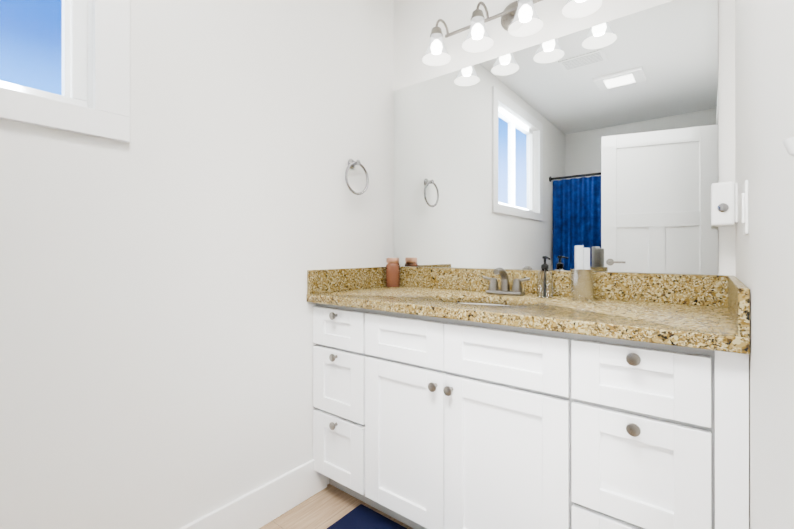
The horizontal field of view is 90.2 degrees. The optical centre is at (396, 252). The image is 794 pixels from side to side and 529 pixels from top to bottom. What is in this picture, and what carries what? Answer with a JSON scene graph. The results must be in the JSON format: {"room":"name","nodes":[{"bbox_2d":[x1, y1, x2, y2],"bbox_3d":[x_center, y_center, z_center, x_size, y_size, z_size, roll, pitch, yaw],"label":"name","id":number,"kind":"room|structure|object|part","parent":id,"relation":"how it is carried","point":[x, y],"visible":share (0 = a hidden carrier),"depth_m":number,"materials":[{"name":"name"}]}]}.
{"room":"bathroom","nodes":[
{"label":"bathroom","id":0,"kind":"room"},
{"bbox_2d":[0,0,393,528],"bbox_3d":[-1.123,-0.186,0.839,0.120,2.450,3.420,0,0,38],"label":"wall","id":1,"kind":"structure","parent":0,"point":[157,344],"depth_m":1.30,"materials":[{"name":"white paint"}]},
{"bbox_2d":[0,0,87,107],"bbox_3d":[-1.212,-0.810,0.752,0.060,0.833,1.000,0,0,38],"label":"window","id":2,"kind":"structure","parent":1,"relation":"in","point":[74,50],"depth_m":1.10,"materials":[{"name":"white plastic"}]},
{"bbox_3d":[-1.214,-0.810,0.753,0.004,0.759,0.926,0,0,38],"label":"glass","id":3,"kind":"part","parent":2,"relation":"part of","materials":[{"name":"glass"}]},
{"bbox_2d":[0,0,129,142],"bbox_3d":[-1.146,-0.816,0.700,0.018,0.990,1.170,0,0,38],"label":"window frame","id":4,"kind":"structure","parent":1,"relation":"in","point":[107,116],"depth_m":1.10,"materials":[{"name":"white wood"}]},
{"bbox_2d":[179,459,326,528],"bbox_3d":[-1.183,0.964,0.652,0.014,0.150,2.813,0,0,38],"label":"baseboard","id":5,"kind":"structure","parent":1,"relation":"attached to","point":[263,505],"depth_m":1.51,"materials":[{"name":"white wood"}]},
{"bbox_2d":[307,267,385,294],"bbox_3d":[-0.198,0.127,1.899,0.018,0.101,0.570,0,0,38],"label":"backsplash","id":6,"kind":"structure","parent":1,"relation":"attached to","point":[346,279],"depth_m":1.83,"materials":[{"name":"beige stone"}]},
{"bbox_2d":[345,159,368,194],"bbox_3d":[-0.199,-0.357,1.875,0.050,0.176,0.156,0,0,38],"label":"towel ring","id":7,"kind":"object","parent":1,"relation":"attached to","point":[352,163],"visible":1,"depth_m":1.87,"materials":[{"name":"silver metal"}]},
{"bbox_2d":[259,484,413,528],"bbox_3d":[-0.091,1.067,0.102,2.650,0.060,3.540,0,0,38],"label":"floor","id":8,"kind":"structure","parent":0,"point":[327,506],"depth_m":1.58,"materials":[{"name":"brown wood"}]},
{"bbox_2d":[327,504,406,528],"bbox_3d":[-0.005,1.031,1.170,0.775,0.016,0.525,0,0,38],"label":"bath mat","id":9,"kind":"object","parent":8,"relation":"on","point":[360,516],"visible":0.95,"depth_m":1.50,"materials":[{"name":"blue fabric"}]},
{"bbox_2d":[307,299,749,528],"bbox_3d":[0.353,0.625,1.476,1.406,0.829,0.588,0,0,38],"label":"bathroom vanity","id":10,"kind":"object","parent":8,"relation":"on","point":[466,398],"depth_m":1.14,"materials":[{"name":"white wood"}]},
{"bbox_2d":[307,287,749,346],"bbox_3d":[0.351,0.194,1.475,1.406,0.034,0.592,0,0,38],"label":"countertop","id":11,"kind":"structure","parent":10,"relation":"on","point":[697,322],"depth_m":1.20,"materials":[{"name":"beige stone"}]},
{"bbox_2d":[386,258,399,286],"bbox_3d":[-0.021,0.103,2.039,0.072,0.148,0.072,0,0,38],"label":"candle jar","id":12,"kind":"object","parent":11,"relation":"on","point":[392,272],"visible":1,"depth_m":2.01,"materials":[{"name":"brown glass"}]},
{"bbox_2d":[451,299,526,306],"bbox_3d":[0.320,0.273,1.479,0.447,0.148,0.331,0,0,38],"label":"sink","id":13,"kind":"object","parent":11,"relation":"in","point":[498,302],"depth_m":1.61,"materials":[{"name":"white ceramic"}]},
{"bbox_2d":[479,267,530,294],"bbox_3d":[0.429,0.120,1.619,0.205,0.115,0.117,0,0,38],"label":"faucet","id":14,"kind":"object","parent":11,"relation":"on","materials":[{"name":"silver metal"}]},
{"bbox_2d":[537,256,552,297],"bbox_3d":[0.577,0.096,1.544,0.058,0.161,0.058,0,0,38],"label":"soap dispenser","id":15,"kind":"object","parent":11,"relation":"on","point":[544,282],"visible":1,"depth_m":1.52,"materials":[{"name":"clear glass"}]},
{"bbox_2d":[571,246,593,301],"bbox_3d":[0.670,0.076,1.433,0.078,0.200,0.078,0,0,38],"label":"toothbrush cup","id":16,"kind":"object","parent":11,"relation":"on","point":[582,281],"visible":1,"depth_m":1.41,"materials":[{"name":"clear glass"}]},
{"bbox_2d":[394,0,735,276],"bbox_3d":[0.573,-0.184,1.758,1.650,2.450,0.120,0,0,38],"label":"wall","id":17,"kind":"structure","parent":0,"point":[415,21],"depth_m":1.71,"materials":[{"name":"white paint"}]},
{"bbox_2d":[430,19,470,37],"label":"sconce","id":18,"kind":"object","parent":17,"relation":"attached to","point":[436,29],"depth_m":1.82,"materials":[{"name":"silver metal"}]},
{"bbox_2d":[471,0,518,30],"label":"sconce","id":19,"kind":"object","parent":17,"relation":"attached to","point":[507,15],"depth_m":1.72,"materials":[{"name":"silver metal"}]},
{"bbox_2d":[422,0,601,65],"bbox_3d":[0.422,-0.933,1.611,0.745,0.110,0.130,0,0,38],"label":"shades","id":20,"kind":"object","parent":17,"relation":"attached to","point":[526,21],"visible":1,"depth_m":1.60,"materials":[{"name":"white glass"}]},
{"bbox_2d":[394,0,717,274],"bbox_3d":[0.519,-0.399,1.720,1.363,0.946,0.006,0,0,38],"label":"mirror","id":21,"kind":"object","parent":17,"relation":"attached to","point":[600,141],"visible":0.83,"depth_m":1.57,"materials":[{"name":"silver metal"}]},
{"bbox_2d":[399,267,726,306],"bbox_3d":[0.529,0.127,1.701,1.406,0.101,0.018,0,0,38],"label":"backsplash","id":22,"kind":"structure","parent":17,"relation":"attached to","point":[711,290],"depth_m":1.46,"materials":[{"name":"beige stone"}]},
{"bbox_2d":[735,0,793,528],"bbox_3d":[0.117,-0.188,-0.059,0.120,2.450,3.300,0,0,38],"label":"wall","id":23,"kind":"structure","parent":0,"point":[764,87],"depth_m":0.58,"materials":[{"name":"white paint"}]},
{"bbox_2d":[711,181,737,226],"bbox_3d":[1.001,-0.145,1.211,0.062,0.132,0.072,0,0,38],"label":"electrical outlet","id":24,"kind":"object","parent":23,"relation":"attached to","point":[724,203],"visible":1,"depth_m":1.19,"materials":[{"name":"white plastic"}]},
{"bbox_2d":[727,275,749,334],"bbox_3d":[0.893,0.126,1.041,0.018,0.101,0.570,0,0,38],"label":"backsplash","id":25,"kind":"structure","parent":23,"relation":"attached to","point":[738,294],"depth_m":0.84,"materials":[{"name":"beige stone"}]},
{"bbox_2d":[741,180,747,234],"bbox_3d":[0.779,-0.098,0.887,0.010,0.116,0.072,0,0,38],"label":"switch plate","id":26,"kind":"object","parent":23,"relation":"attached to","point":[744,208],"visible":1,"depth_m":0.87,"materials":[{"name":"white plastic"}]},
{"bbox_2d":[782,137,793,156],"bbox_3d":[0.331,-0.092,0.326,0.020,0.128,0.060,0,0,38],"label":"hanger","id":27,"kind":"object","parent":23,"relation":"attached to","point":[788,143],"visible":1,"depth_m":0.33,"materials":[{"name":"white plastic"}]}
]}

